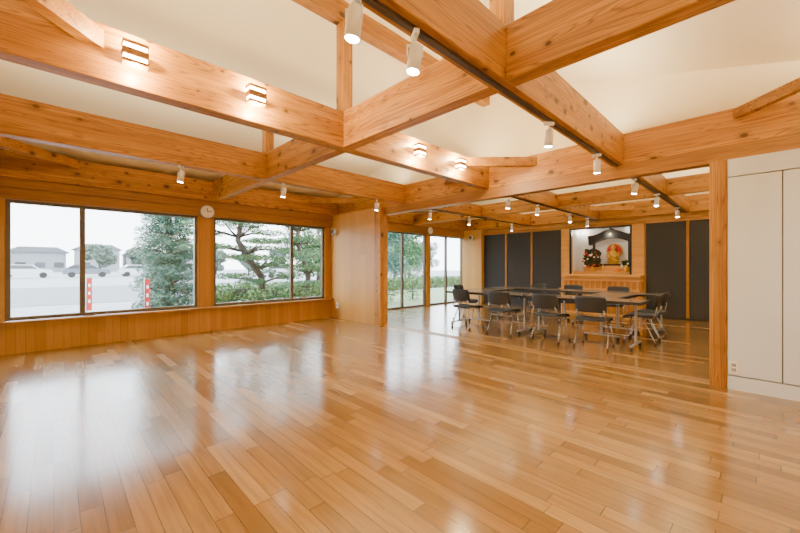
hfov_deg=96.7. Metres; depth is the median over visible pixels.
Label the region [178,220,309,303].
pine tree
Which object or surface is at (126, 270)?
parked car
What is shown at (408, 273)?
shrub
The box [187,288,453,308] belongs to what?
bed
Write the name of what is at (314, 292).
shrub
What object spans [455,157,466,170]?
wall light
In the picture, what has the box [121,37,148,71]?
wall light
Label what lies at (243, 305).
trim
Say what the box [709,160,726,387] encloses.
wooden post
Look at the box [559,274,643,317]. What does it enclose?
base cabinet
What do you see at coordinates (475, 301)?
chair
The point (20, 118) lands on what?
ceiling beam
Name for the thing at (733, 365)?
wall outlet
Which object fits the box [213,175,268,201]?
ceiling beam
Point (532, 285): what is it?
chair
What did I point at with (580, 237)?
wall
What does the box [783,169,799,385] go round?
door
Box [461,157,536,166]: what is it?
brace
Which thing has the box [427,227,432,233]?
wall clock
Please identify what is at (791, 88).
brace
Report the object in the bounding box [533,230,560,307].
wall panel
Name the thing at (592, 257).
flower arrangement
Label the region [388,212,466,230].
ceiling beam
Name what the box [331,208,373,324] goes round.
wall
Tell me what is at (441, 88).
ceiling beam
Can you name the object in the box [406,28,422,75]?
track spotlight
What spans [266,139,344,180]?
ceiling beam
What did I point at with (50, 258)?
house
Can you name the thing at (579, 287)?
chair
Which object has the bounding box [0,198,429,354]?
wall
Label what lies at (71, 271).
parked car
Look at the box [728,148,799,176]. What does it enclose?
trim
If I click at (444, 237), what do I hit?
window
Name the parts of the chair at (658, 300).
seat, frame, backrest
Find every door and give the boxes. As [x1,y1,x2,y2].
[728,171,781,382]
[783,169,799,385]
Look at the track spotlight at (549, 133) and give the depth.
2.88 m
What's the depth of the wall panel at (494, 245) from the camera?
11.37 m
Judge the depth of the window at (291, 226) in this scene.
7.78 m
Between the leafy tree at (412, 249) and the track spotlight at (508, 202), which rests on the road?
the leafy tree at (412, 249)
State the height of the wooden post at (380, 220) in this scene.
2.400 m
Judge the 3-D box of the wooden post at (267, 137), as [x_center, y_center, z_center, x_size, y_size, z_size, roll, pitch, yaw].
[-1.849,-1.891,4.987,0.120,0.663,0.120,0,0,-44]
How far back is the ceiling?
3.89 m
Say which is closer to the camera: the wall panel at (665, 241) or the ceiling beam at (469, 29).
the ceiling beam at (469, 29)
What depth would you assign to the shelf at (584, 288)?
8.78 m
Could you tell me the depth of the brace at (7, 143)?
4.66 m
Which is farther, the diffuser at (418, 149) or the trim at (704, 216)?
the trim at (704, 216)
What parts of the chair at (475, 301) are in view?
backrest, seat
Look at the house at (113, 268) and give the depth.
84.95 m
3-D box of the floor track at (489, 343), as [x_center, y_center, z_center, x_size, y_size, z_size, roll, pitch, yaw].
[1.454,1.198,5.492,0.180,0.004,5.050,0,0,-44]
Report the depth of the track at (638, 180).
5.73 m
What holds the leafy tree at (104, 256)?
on the ground
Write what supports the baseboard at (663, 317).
attached to the wall at (701, 213)
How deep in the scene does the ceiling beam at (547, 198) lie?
7.13 m
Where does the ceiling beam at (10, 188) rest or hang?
attached to the wall at (38, 336)
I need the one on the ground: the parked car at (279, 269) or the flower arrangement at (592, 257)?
the parked car at (279, 269)
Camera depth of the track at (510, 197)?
7.11 m
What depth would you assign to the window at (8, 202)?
5.41 m
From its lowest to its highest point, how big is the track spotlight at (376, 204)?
0.200 m
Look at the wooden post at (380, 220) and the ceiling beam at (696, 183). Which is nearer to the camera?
the ceiling beam at (696, 183)
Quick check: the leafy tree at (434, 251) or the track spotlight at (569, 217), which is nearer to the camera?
the track spotlight at (569, 217)
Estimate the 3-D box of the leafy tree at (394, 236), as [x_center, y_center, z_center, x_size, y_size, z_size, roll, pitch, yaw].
[-1.122,-1.119,24.107,3.401,4.776,3.863,0,0,41]
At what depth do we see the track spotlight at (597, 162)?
3.70 m
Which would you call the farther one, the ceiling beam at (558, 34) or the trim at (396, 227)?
the trim at (396, 227)
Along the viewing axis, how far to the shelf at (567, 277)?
8.87 m
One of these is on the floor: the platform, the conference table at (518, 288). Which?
the conference table at (518, 288)
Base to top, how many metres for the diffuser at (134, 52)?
0.100 m
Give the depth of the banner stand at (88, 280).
9.04 m
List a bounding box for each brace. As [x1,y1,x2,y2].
[0,136,79,168]
[21,0,103,48]
[309,198,356,203]
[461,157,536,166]
[589,206,633,210]
[733,77,799,118]
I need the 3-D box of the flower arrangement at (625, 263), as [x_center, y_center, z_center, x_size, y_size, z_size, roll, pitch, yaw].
[5.708,-0.017,8.969,0.190,0.313,0.248,0,0,-44]
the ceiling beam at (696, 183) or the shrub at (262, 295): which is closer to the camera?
the ceiling beam at (696, 183)
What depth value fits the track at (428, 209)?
8.46 m
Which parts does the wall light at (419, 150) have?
plate, lamp shade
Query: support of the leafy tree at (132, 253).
on the ground
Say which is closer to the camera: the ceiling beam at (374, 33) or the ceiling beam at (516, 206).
the ceiling beam at (374, 33)
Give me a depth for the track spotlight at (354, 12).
1.51 m
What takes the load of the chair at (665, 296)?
on the floor
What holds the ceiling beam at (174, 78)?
attached to the ceiling
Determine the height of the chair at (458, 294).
0.775 m
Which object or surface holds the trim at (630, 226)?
attached to the wall at (701, 213)
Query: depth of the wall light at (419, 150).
4.22 m
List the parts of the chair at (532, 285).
backrest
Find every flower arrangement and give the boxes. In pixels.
[582,248,601,271]
[621,260,629,271]
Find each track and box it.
[361,0,618,166]
[428,209,528,225]
[510,197,596,220]
[632,178,686,212]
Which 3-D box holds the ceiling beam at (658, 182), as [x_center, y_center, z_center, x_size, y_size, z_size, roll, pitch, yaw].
[4.497,-1.340,6.092,5.060,0.280,0.130,0,0,-44]
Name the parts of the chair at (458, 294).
backrest, frame, seat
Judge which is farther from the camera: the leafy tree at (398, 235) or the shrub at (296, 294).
the leafy tree at (398, 235)
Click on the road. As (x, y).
(45, 296)
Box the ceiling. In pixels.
[0,0,799,219]
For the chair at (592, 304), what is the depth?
5.12 m
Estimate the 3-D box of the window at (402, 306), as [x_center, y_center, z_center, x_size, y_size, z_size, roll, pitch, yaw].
[-0.365,0.105,9.789,3.120,2.190,0.070,0,0,-44]
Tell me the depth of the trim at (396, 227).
10.58 m
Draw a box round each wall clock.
[200,205,214,218]
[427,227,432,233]
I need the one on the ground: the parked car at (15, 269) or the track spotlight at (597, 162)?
the parked car at (15, 269)
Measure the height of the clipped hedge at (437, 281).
0.833 m
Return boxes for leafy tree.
[85,243,117,268]
[125,246,154,274]
[216,249,227,272]
[237,249,256,272]
[268,251,286,264]
[282,227,320,280]
[388,233,412,275]
[388,235,399,277]
[388,235,431,277]
[399,248,422,276]
[419,242,439,269]
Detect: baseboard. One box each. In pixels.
[484,302,708,321]
[728,375,799,401]
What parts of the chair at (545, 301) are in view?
backrest, frame, seat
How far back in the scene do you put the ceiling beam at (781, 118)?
3.98 m
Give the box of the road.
[11,275,459,307]
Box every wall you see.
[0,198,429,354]
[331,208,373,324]
[337,60,799,386]
[465,167,708,308]
[573,227,629,271]
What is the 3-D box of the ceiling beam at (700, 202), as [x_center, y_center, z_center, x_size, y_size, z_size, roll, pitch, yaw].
[5.124,-1.380,9.162,0.120,0.360,8.400,0,0,-44]
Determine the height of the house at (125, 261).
5.400 m
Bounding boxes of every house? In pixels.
[11,246,68,271]
[71,245,122,271]
[121,252,164,266]
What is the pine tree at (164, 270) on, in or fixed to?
on the bed
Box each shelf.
[559,287,643,291]
[561,274,643,281]
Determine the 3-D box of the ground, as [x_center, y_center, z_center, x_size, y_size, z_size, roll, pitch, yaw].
[-58.332,1.310,60.026,180.000,0.100,152.600,0,0,-44]
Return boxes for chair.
[451,289,483,330]
[453,285,477,318]
[486,291,520,336]
[523,284,547,317]
[530,293,570,344]
[556,285,582,321]
[573,296,614,351]
[599,286,630,326]
[622,294,663,346]
[630,292,668,339]
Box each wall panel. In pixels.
[484,234,504,301]
[507,232,530,304]
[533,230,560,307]
[646,221,685,317]
[690,219,708,319]
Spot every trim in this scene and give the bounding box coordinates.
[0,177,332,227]
[0,298,333,324]
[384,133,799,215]
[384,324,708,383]
[388,222,463,237]
[483,215,708,234]
[505,220,689,317]
[561,224,644,308]
[569,225,631,274]
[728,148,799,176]
[728,168,799,385]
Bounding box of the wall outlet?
[729,360,738,373]
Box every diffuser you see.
[123,41,147,63]
[246,85,264,101]
[414,145,425,154]
[456,159,465,167]
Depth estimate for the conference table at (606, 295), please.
6.09 m
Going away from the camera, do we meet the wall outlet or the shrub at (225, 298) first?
the wall outlet
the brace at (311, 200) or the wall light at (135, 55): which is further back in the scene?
the brace at (311, 200)
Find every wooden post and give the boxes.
[262,130,273,152]
[336,20,352,111]
[374,207,387,325]
[489,0,513,24]
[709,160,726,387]
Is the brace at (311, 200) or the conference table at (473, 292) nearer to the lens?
the conference table at (473, 292)
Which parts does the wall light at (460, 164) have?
plate, lamp shade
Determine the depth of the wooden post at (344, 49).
3.63 m
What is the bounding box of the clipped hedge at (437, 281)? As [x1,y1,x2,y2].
[216,276,459,300]
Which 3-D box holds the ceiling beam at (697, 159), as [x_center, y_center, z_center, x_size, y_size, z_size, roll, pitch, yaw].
[2.012,-1.125,4.918,0.140,0.150,6.650,0,0,-44]
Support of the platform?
in the wall at (580, 237)
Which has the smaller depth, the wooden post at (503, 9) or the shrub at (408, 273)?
the wooden post at (503, 9)
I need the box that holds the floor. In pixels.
[0,302,799,532]
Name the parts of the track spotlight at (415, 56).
bulb, arm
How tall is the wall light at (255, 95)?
0.140 m
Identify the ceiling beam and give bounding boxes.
[0,0,488,189]
[0,93,404,203]
[0,149,336,215]
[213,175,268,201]
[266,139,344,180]
[292,0,489,106]
[337,93,799,214]
[344,58,496,149]
[361,0,622,165]
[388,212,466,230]
[413,211,474,224]
[435,203,530,225]
[467,193,708,230]
[481,200,550,216]
[506,0,735,85]
[513,191,599,219]
[558,183,657,207]
[631,174,689,211]
[667,173,708,195]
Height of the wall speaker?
0.140 m
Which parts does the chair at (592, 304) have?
backrest, frame, seat, leg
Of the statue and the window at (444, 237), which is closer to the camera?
the statue
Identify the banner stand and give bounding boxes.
[86,277,91,315]
[144,278,149,311]
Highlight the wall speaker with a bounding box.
[331,229,336,234]
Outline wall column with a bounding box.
[462,230,483,302]
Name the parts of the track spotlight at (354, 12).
bulb, arm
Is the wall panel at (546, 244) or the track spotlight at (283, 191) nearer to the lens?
the track spotlight at (283, 191)
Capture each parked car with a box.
[11,264,52,277]
[62,265,110,277]
[117,265,147,276]
[264,266,296,277]
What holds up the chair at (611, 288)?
on the floor
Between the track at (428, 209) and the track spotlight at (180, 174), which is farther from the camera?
the track at (428, 209)
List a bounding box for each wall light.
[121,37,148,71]
[245,82,266,108]
[413,143,426,157]
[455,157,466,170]
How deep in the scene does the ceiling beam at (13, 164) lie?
5.73 m
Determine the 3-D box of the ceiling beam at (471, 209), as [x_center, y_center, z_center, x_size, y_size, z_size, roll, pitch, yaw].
[1.967,-1.340,8.695,5.060,0.280,0.130,0,0,-44]
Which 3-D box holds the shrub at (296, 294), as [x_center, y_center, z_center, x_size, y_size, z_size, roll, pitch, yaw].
[-2.739,0.848,9.192,0.933,0.857,0.664,0,0,-44]
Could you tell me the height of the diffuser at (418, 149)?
0.100 m
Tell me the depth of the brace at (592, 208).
8.56 m
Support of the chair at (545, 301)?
on the floor
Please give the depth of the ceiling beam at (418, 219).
9.59 m
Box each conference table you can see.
[446,290,532,334]
[466,287,516,323]
[497,286,574,323]
[524,295,650,351]
[566,289,672,334]
[583,292,638,340]
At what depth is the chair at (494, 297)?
6.16 m
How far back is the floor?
2.53 m
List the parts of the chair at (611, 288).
seat, backrest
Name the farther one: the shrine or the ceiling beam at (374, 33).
the shrine
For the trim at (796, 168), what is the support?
attached to the wall at (501, 128)
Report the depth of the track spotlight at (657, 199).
5.74 m
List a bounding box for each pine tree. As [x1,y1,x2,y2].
[128,214,192,311]
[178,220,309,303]
[268,226,320,296]
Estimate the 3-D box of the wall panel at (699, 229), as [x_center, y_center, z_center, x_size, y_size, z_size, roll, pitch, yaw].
[6.679,0.065,7.623,0.035,2.170,0.745,0,0,-44]
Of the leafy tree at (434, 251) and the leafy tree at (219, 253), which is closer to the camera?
the leafy tree at (434, 251)
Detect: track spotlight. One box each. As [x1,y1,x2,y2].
[177,165,184,182]
[281,183,285,196]
[344,0,362,42]
[375,199,378,210]
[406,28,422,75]
[506,197,510,208]
[535,204,539,214]
[544,121,553,147]
[568,213,571,222]
[592,153,601,173]
[631,178,638,193]
[654,193,659,205]
[675,207,679,217]
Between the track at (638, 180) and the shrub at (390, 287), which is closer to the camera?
the track at (638, 180)
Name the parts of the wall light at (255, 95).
plate, plate, lamp shade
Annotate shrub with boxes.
[214,289,238,306]
[241,288,275,304]
[276,283,310,301]
[307,280,320,299]
[388,272,399,302]
[396,265,422,298]
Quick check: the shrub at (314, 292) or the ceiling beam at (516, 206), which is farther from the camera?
the shrub at (314, 292)
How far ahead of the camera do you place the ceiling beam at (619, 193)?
6.69 m
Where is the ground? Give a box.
[6,269,459,321]
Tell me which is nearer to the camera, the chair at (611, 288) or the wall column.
the chair at (611, 288)
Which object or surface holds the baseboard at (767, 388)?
attached to the wall at (501, 128)
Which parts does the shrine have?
post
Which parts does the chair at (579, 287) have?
seat, backrest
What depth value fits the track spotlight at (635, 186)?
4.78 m
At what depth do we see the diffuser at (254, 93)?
2.85 m
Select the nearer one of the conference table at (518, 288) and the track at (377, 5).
the track at (377, 5)
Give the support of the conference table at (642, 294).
on the floor
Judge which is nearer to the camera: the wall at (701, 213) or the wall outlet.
the wall outlet
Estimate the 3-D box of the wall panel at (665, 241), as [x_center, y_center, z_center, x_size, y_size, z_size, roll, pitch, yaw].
[6.118,0.065,8.201,0.035,2.170,0.745,0,0,-44]
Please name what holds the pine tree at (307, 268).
on the bed
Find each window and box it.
[5,199,197,320]
[214,217,323,305]
[388,231,425,309]
[430,235,461,304]
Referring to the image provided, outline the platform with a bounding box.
[573,266,629,274]
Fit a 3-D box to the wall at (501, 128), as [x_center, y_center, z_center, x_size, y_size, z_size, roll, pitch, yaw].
[1.402,-0.750,5.545,0.140,3.900,8.400,0,0,-44]
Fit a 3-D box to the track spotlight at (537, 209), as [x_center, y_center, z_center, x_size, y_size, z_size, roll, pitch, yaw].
[2.616,-1.076,6.776,0.079,0.204,0.079,0,0,34]
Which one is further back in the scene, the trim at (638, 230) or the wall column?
the wall column
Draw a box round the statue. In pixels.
[606,243,622,263]
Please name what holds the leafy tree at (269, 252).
on the ground
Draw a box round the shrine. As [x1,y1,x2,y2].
[588,228,629,265]
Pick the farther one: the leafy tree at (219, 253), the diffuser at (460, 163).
the leafy tree at (219, 253)
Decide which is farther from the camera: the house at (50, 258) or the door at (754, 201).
the house at (50, 258)
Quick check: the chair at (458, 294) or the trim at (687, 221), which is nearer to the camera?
the chair at (458, 294)
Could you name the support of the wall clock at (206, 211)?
attached to the wall at (38, 336)
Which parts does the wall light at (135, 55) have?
plate, plate, lamp shade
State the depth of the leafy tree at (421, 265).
42.33 m
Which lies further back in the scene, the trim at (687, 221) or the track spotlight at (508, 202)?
the trim at (687, 221)
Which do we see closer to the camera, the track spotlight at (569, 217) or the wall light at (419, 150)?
the wall light at (419, 150)
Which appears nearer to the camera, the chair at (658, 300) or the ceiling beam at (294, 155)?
the ceiling beam at (294, 155)
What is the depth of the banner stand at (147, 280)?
8.40 m
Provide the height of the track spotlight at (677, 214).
0.204 m
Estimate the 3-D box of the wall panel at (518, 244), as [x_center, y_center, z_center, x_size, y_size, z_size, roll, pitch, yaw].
[3.604,0.065,10.788,0.035,2.170,0.770,0,0,-44]
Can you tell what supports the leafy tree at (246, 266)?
on the ground
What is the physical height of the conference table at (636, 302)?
0.704 m
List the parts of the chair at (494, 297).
backrest, frame, seat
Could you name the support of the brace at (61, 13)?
attached to the ceiling beam at (174, 78)
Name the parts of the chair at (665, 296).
seat, backrest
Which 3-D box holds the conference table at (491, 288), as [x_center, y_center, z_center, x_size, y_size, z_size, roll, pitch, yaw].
[2.019,0.848,7.902,1.180,0.704,0.600,0,0,-44]

